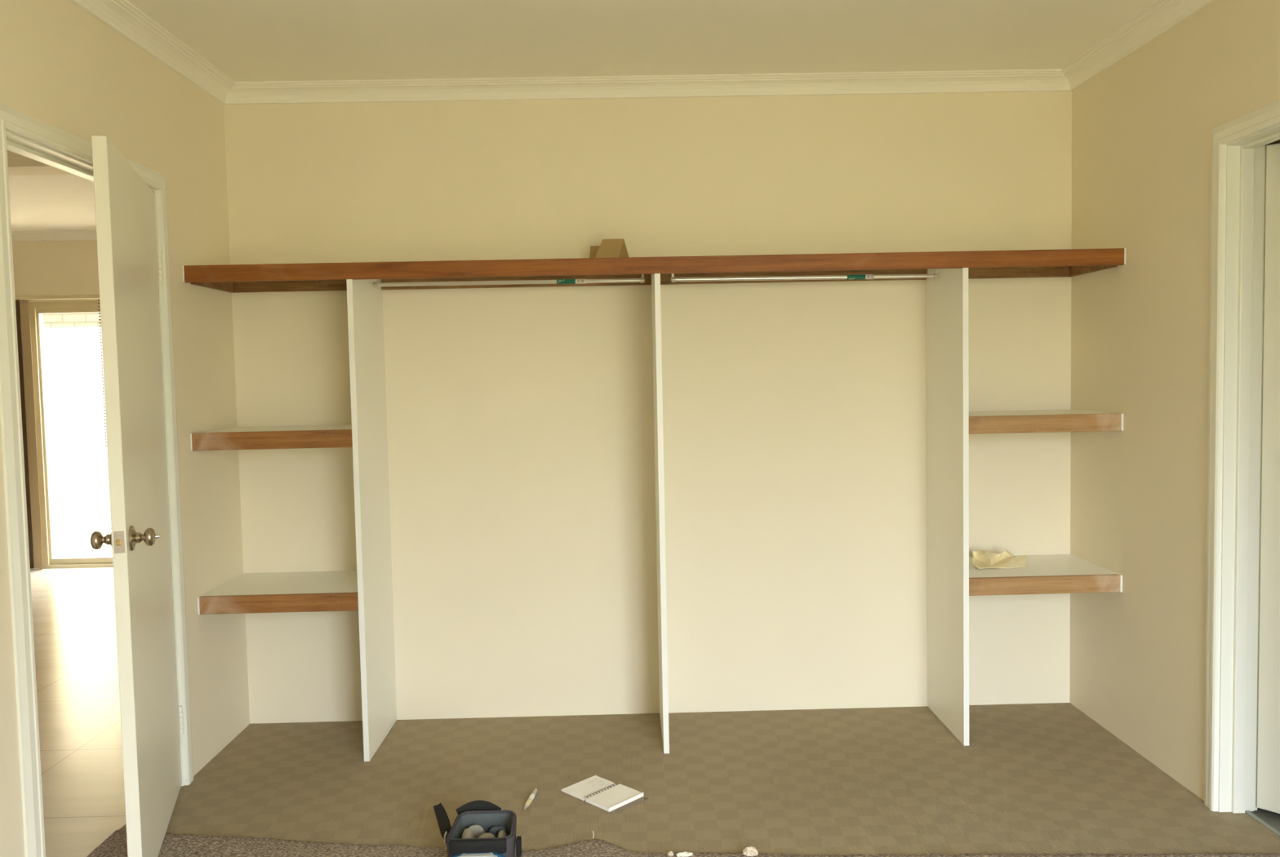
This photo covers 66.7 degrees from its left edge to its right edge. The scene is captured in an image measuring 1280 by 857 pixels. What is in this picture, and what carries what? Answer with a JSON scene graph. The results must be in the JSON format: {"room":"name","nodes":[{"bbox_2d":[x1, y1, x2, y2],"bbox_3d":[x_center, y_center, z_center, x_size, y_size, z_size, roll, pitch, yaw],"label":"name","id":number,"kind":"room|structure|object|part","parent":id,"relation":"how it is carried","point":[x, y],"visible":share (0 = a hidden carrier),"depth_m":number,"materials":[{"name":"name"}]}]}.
{"room":"bedroom","nodes":[
{"label":"bedroom","id":0,"kind":"room"},
{"bbox_2d":[7,150,73,175],"bbox_3d":[-4.321,-1.244,4.465,5.090,0.171,0.180,-1,3,-1],"label":"wall","id":1,"kind":"structure","parent":0,"point":[18,164],"depth_m":4.43,"materials":[{"name":"beige paint"}]},
{"bbox_2d":[12,240,99,569],"bbox_3d":[-4.345,-0.192,7.491,5.090,2.601,0.110,-1,3,-1],"label":"wall","id":2,"kind":"structure","parent":0,"point":[41,268],"depth_m":7.38,"materials":[{"name":"beige paint"}]},
{"bbox_2d":[11,230,96,241],"bbox_3d":[-4.369,-1.454,7.327,5.090,0.063,0.081,-1,3,-1],"label":"crown molding","id":3,"kind":"structure","parent":2,"relation":"attached to","point":[64,235],"depth_m":7.34,"materials":[{"name":"white paint"}]},
{"bbox_2d":[14,294,106,569],"bbox_3d":[-4.129,0.026,7.389,1.390,2.076,0.054,-1,3,-1],"label":"door frame","id":4,"kind":"structure","parent":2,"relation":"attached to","point":[22,304],"depth_m":7.37,"materials":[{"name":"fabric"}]},
{"bbox_3d":[-4.150,-0.996,7.341,1.390,0.030,0.040,-1,3,-1],"label":"head rail","id":5,"kind":"part","parent":4,"relation":"part of","materials":[{"name":"beige wood"}]},
{"bbox_3d":[-4.080,-0.420,7.378,0.010,1.114,0.012,-1,3,-1],"label":"control chain","id":6,"kind":"part","parent":4,"relation":"part of","materials":[{"name":"brown fabric"}]},
{"bbox_2d":[28,301,113,568],"bbox_3d":[-4.060,0.048,7.504,1.150,2.050,0.100,-1,3,-1],"label":"window frame","id":7,"kind":"structure","parent":2,"relation":"in","point":[37,309],"depth_m":7.46,"materials":[{"name":"beige wood"}]},
{"bbox_3d":[-4.040,1.056,7.559,1.050,0.030,0.100,-1,3,-1],"label":"sill","id":8,"kind":"part","parent":7,"relation":"part of","materials":[{"name":"beige wood"}]},
{"bbox_2d":[55,543,113,568],"bbox_3d":[-4.935,1.087,8.878,11.500,0.060,2.540,-1,3,-1],"label":"floor","id":9,"kind":"structure","parent":0,"point":[62,550],"depth_m":8.52,"materials":[{"name":"concrete"}]},
{"bbox_2d":[43,326,111,544],"bbox_3d":[-4.957,0.092,8.954,11.500,2.040,0.120,-1,3,-1],"label":"wall","id":10,"kind":"structure","parent":9,"relation":"on","point":[73,357],"depth_m":8.89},
{"bbox_2d":[0,0,249,856],"bbox_3d":[-1.645,0.082,1.461,0.110,2.601,4.950,-1,3,-1],"label":"wall","id":11,"kind":"structure","parent":0,"point":[63,68],"depth_m":3.46,"materials":[{"name":"beige paint"}]},
{"bbox_2d":[0,102,193,856],"bbox_3d":[-1.665,0.213,2.930,0.146,2.120,0.946,-1,3,-1],"label":"door frame","id":12,"kind":"structure","parent":11,"relation":"attached to","point":[24,135],"depth_m":2.52,"materials":[{"name":"white wood"}]},
{"bbox_3d":[-1.594,0.236,2.490,0.018,2.120,0.062,-1,3,-1],"label":"architrave","id":13,"kind":"part","parent":12,"relation":"part of","materials":[{"name":"white wood"}]},
{"bbox_3d":[-1.622,-0.815,2.875,0.018,0.062,0.946,-1,3,-1],"label":"architrave","id":14,"kind":"part","parent":12,"relation":"part of","materials":[{"name":"white wood"}]},
{"bbox_3d":[-1.609,0.188,3.372,0.018,2.120,0.062,-1,3,-1],"label":"architrave","id":15,"kind":"part","parent":12,"relation":"part of","materials":[{"name":"white wood"}]},
{"bbox_2d":[90,135,183,856],"bbox_3d":[-1.499,0.239,2.947,0.170,2.031,0.820,-2,3,-18],"label":"door","id":16,"kind":"structure","parent":11,"relation":"in","point":[130,260],"depth_m":2.75,"materials":[{"name":"white paint"}]},
{"bbox_3d":[-1.441,0.299,2.610,0.062,0.050,0.050,-2,3,-18],"label":"knob","id":17,"kind":"part","parent":16,"relation":"part of","materials":[{"name":"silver metal"}]},
{"bbox_3d":[-1.375,0.300,2.567,0.025,0.058,0.002,-2,3,-19],"label":"latch plate","id":18,"kind":"part","parent":16,"relation":"part of","materials":[{"name":"metal"}]},
{"bbox_3d":[-1.349,0.296,2.641,0.062,0.050,0.050,-2,3,-18],"label":"knob","id":19,"kind":"part","parent":16,"relation":"part of","materials":[{"name":"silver metal"}]},
{"bbox_2d":[69,0,235,104],"bbox_3d":[-1.576,-1.187,1.393,0.081,0.063,4.950,-1,3,-1],"label":"crown molding","id":20,"kind":"structure","parent":11,"relation":"attached to","point":[122,16],"depth_m":3.25,"materials":[{"name":"white paint"}]},
{"bbox_2d":[8,0,1159,231],"bbox_3d":[-2.564,-1.285,2.523,8.764,0.050,9.970,-1,3,-1],"label":"ceiling","id":21,"kind":"structure","parent":0,"point":[246,40],"depth_m":3.39,"materials":[{"name":"white paint"}]},
{"bbox_2d":[223,91,1071,724],"bbox_3d":[0.067,-0.092,4.014,3.509,2.601,0.110,-1,3,-1],"label":"wall","id":22,"kind":"structure","parent":0,"point":[521,446],"depth_m":3.96,"materials":[{"name":"beige paint"}]},
{"bbox_2d":[190,424,352,450],"bbox_3d":[-1.335,0.031,3.725,0.582,0.064,0.433,-1,3,-1],"label":"wall shelf","id":23,"kind":"object","parent":22,"relation":"attached to","point":[295,437],"visible":0.88,"depth_m":3.51,"materials":[{"name":"brown wood"}]},
{"bbox_2d":[197,570,358,614],"bbox_3d":[-1.323,0.628,3.757,0.582,0.064,0.433,-1,3,-1],"label":"wall shelf","id":24,"kind":"object","parent":22,"relation":"attached to","point":[304,591],"visible":0.87,"depth_m":3.56,"materials":[{"name":"brown wood"}]},
{"bbox_2d":[224,69,1071,104],"bbox_3d":[0.043,-1.354,3.850,3.399,0.063,0.081,-1,3,-1],"label":"crown molding","id":25,"kind":"structure","parent":22,"relation":"attached to","point":[1021,80],"depth_m":3.86,"materials":[{"name":"white paint"}]},
{"bbox_2d":[182,248,1125,293],"bbox_3d":[0.061,-0.599,3.714,3.397,0.060,0.433,-1,3,-1],"label":"shelf","id":26,"kind":"object","parent":22,"relation":"attached to","point":[315,277],"visible":0.97,"depth_m":3.51,"materials":[{"name":"brown wood"}]},
{"bbox_2d":[372,274,644,287],"bbox_3d":[-0.501,-0.574,3.723,1.042,0.052,0.040,-1,3,-1],"label":"rail","id":27,"kind":"object","parent":26,"relation":"attached to","point":[642,280],"visible":0.88,"depth_m":3.72,"materials":[{"name":"metal"}]},
{"bbox_2d":[372,279,378,287],"bbox_3d":[-1.007,-0.564,3.715,0.029,0.050,0.040,-1,3,-1],"label":"socket","id":28,"kind":"object","parent":27,"relation":"attached to","point":[375,284],"depth_m":3.71,"materials":[{"name":"metal"}]},
{"bbox_2d":[640,274,644,283],"bbox_3d":[0.010,-0.585,3.731,0.021,0.052,0.040,-1,3,-1],"label":"socket","id":29,"kind":"object","parent":27,"relation":"attached to","point":[642,279],"depth_m":3.73,"materials":[{"name":"metal"}]},
{"bbox_2d":[589,245,599,257],"bbox_3d":[-0.142,-0.676,3.833,0.120,0.088,0.062,-1,3,-1],"label":"cardboard offcut","id":30,"kind":"object","parent":26,"relation":"on","point":[593,249],"visible":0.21,"depth_m":3.82,"materials":[{"name":"brown cardboard"}]},
{"bbox_2d":[595,239,628,257],"bbox_3d":[-0.107,-0.676,3.723,0.149,0.100,0.122,-1,3,-1],"label":"cardboard","id":31,"kind":"object","parent":26,"relation":"on","point":[608,248],"visible":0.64,"depth_m":3.70,"materials":[{"name":"brown cardboard"}]},
{"bbox_2d":[671,268,938,282],"bbox_3d":[0.634,-0.596,3.741,1.036,0.056,0.040,-1,3,-1],"label":"rail","id":32,"kind":"object","parent":26,"relation":"attached to","point":[673,279],"visible":0.88,"depth_m":3.74,"materials":[{"name":"metal"}]},
{"bbox_2d":[671,273,675,282],"bbox_3d":[0.127,-0.587,3.733,0.021,0.052,0.040,-1,3,-1],"label":"socket","id":33,"kind":"object","parent":32,"relation":"attached to","point":[673,278],"depth_m":3.73,"materials":[{"name":"metal"}]},
{"bbox_2d":[933,268,938,278],"bbox_3d":[1.142,-0.606,3.749,0.020,0.056,0.040,-1,3,-1],"label":"socket","id":34,"kind":"object","parent":32,"relation":"attached to","point":[935,275],"depth_m":3.74,"materials":[{"name":"metal"}]},
{"bbox_2d":[968,554,1122,595],"bbox_3d":[1.496,0.569,3.805,0.575,0.064,0.424,-1,3,-1],"label":"wall shelf","id":35,"kind":"object","parent":22,"relation":"attached to","point":[1049,574],"visible":0.86,"depth_m":3.60,"materials":[{"name":"brown wood"}]},
{"bbox_2d":[972,549,1026,568],"bbox_3d":[1.415,0.513,3.820,0.241,0.050,0.148,-1,3,-1],"label":"cleaning cloth","id":36,"kind":"object","parent":35,"relation":"on","point":[981,559],"visible":1,"depth_m":3.83,"materials":[{"name":"beige fabric"}]},
{"bbox_2d":[968,409,1123,434],"bbox_3d":[1.484,-0.029,3.773,0.575,0.064,0.424,-1,3,-1],"label":"wall shelf","id":37,"kind":"object","parent":22,"relation":"attached to","point":[1038,420],"visible":0.88,"depth_m":3.56,"materials":[{"name":"brown wood"}]},
{"bbox_2d":[30,568,1279,856],"bbox_3d":[-1.533,1.306,2.681,10.500,0.040,9.750,-1,3,-1],"label":"floor","id":38,"kind":"structure","parent":0,"point":[1048,778],"depth_m":3.37,"materials":[{"name":"beige carpet"}]},
{"bbox_2d":[346,279,396,761],"bbox_3d":[-1.027,0.313,3.745,0.020,1.804,0.436,-1,3,-1],"label":"divider panel","id":39,"kind":"object","parent":38,"relation":"on","point":[364,301],"visible":0.92,"depth_m":3.69,"materials":[{"name":"white wood"}]},
{"bbox_2d":[524,788,537,809],"bbox_3d":[-0.362,1.225,3.209,0.017,0.017,0.144,-1,3,9],"label":"pen","id":40,"kind":"object","parent":38,"relation":"on","point":[534,793],"visible":1,"depth_m":3.20,"materials":[{"name":"grey plastic"}]},
{"bbox_2d":[560,775,644,812],"bbox_3d":[-0.119,1.218,3.250,0.258,0.016,0.162,2,4,45],"label":"notebook","id":41,"kind":"object","parent":38,"relation":"on","point":[602,793],"visible":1,"depth_m":3.24,"materials":[{"name":"paper"}]},
{"bbox_2d":[650,273,669,753],"bbox_3d":[0.076,0.290,3.762,0.020,1.804,0.436,-1,3,-1],"label":"divider panel","id":42,"kind":"object","parent":38,"relation":"on","point":[655,278],"visible":0.95,"depth_m":3.57,"materials":[{"name":"white wood"}]},
{"bbox_2d":[86,828,1279,856],"bbox_3d":[0.098,1.285,1.963,3.450,0.011,2.264,-1,3,-1],"label":"carpet offcut","id":43,"kind":"object","parent":38,"relation":"on","point":[184,845],"visible":0.9,"depth_m":2.87,"materials":[{"name":"brown carpet"}]},
{"bbox_2d":[433,800,521,856],"bbox_3d":[-0.450,1.169,2.748,0.212,0.157,0.330,-2,3,-21],"label":"camera bag","id":44,"kind":"object","parent":43,"relation":"on","point":[480,828],"visible":1,"depth_m":2.75,"materials":[{"name":"grey fabric"}]},
{"bbox_3d":[-0.437,1.193,2.616,0.120,0.096,0.043,-1,3,-1],"label":"pocket panel","id":45,"kind":"part","parent":44,"relation":"part of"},
{"bbox_3d":[-0.469,1.108,2.827,0.134,0.043,0.033,-1,3,-1],"label":"carry handle","id":46,"kind":"part","parent":44,"relation":"part of","materials":[{"name":"black fabric"}]},
{"bbox_2d":[667,850,673,856],"bbox_3d":[0.089,1.235,2.817,0.018,0.023,0.016,-1,3,-1],"label":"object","id":47,"kind":"object","parent":43,"relation":"on","point":[670,853],"visible":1,"depth_m":2.81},
{"bbox_2d":[676,851,693,856],"bbox_3d":[0.129,1.235,2.814,0.056,0.019,0.020,-1,3,-1],"label":"stone","id":48,"kind":"object","parent":43,"relation":"on","point":[685,853],"visible":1,"depth_m":2.81,"materials":[{"name":"white stone"}]},
{"bbox_2d":[742,846,758,856],"bbox_3d":[0.319,1.227,2.811,0.045,0.037,0.026,-1,3,-1],"label":"stone","id":49,"kind":"object","parent":43,"relation":"on","point":[751,851],"visible":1,"depth_m":2.80,"materials":[{"name":"white stone"}]},
{"bbox_2d":[925,267,968,746],"bbox_3d":[1.191,0.266,3.779,0.020,1.804,0.436,-1,3,-1],"label":"divider panel","id":50,"kind":"object","parent":38,"relation":"on","point":[947,374],"visible":0.95,"depth_m":3.73,"materials":[{"name":"white wood"}]},
{"bbox_2d":[1244,810,1279,836],"bbox_3d":[1.901,1.227,2.624,0.016,0.024,0.830,-1,3,-1],"label":"threshold strip","id":51,"kind":"object","parent":38,"relation":"on","point":[1249,813],"visible":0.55,"depth_m":2.95,"materials":[{"name":"metal"}]},
{"bbox_2d":[1069,0,1279,800],"bbox_3d":[1.863,0.008,1.515,0.110,2.601,4.950,-1,3,-1],"label":"wall","id":52,"kind":"structure","parent":0,"point":[1142,126],"depth_m":3.37,"materials":[{"name":"beige paint"}]},
{"bbox_2d":[1061,0,1214,90],"bbox_3d":[1.741,-1.257,1.445,0.081,0.063,4.950,-1,3,-1],"label":"crown molding","id":53,"kind":"structure","parent":52,"relation":"attached to","point":[1162,15],"depth_m":3.39,"materials":[{"name":"white paint"}]},
{"bbox_2d":[1204,100,1279,813],"bbox_3d":[1.850,0.162,2.565,0.146,2.120,0.966,-1,3,-1],"label":"door frame","id":54,"kind":"structure","parent":52,"relation":"attached to","point":[1238,145],"depth_m":2.98,"materials":[{"name":"white wood"}]},
{"bbox_3d":[1.778,0.139,3.015,0.018,2.120,0.062,-1,3,-1],"label":"architrave","id":55,"kind":"part","parent":54,"relation":"part of","materials":[{"name":"white wood"}]},
{"bbox_3d":[1.765,-0.864,2.508,0.018,0.062,0.966,-1,3,-1],"label":"architrave","id":56,"kind":"part","parent":54,"relation":"part of","materials":[{"name":"white wood"}]},
{"bbox_3d":[1.906,0.136,3.017,0.018,2.120,0.062,-1,3,-1],"label":"architrave","id":57,"kind":"part","parent":54,"relation":"part of","materials":[{"name":"white wood"}]},
{"bbox_2d":[1257,142,1279,813],"bbox_3d":[2.192,0.176,2.685,0.158,2.037,0.821,-4,4,-42],"label":"door","id":58,"kind":"structure","parent":52,"relation":"in","point":[1268,700],"depth_m":2.96,"materials":[{"name":"white paint"}]},
{"bbox_2d":[1266,139,1279,145],"bbox_3d":[2.816,-0.166,4.351,1.891,2.601,0.100,-1,3,-1],"label":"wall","id":59,"kind":"structure","parent":0,"point":[1277,141],"depth_m":4.24,"materials":[{"name":"beige paint"}]},
{"label":"outside","id":60,"kind":"structure","parent":0,"visible":0},
{"bbox_2d":[42,312,101,328],"bbox_3d":[-4.987,-0.455,10.181,11.500,3.000,0.230,-1,3,-1],"label":"brick wall","id":61,"kind":"structure","parent":60,"point":[73,319],"depth_m":10.02,"materials":[{"name":"beige brick"}]}
]}

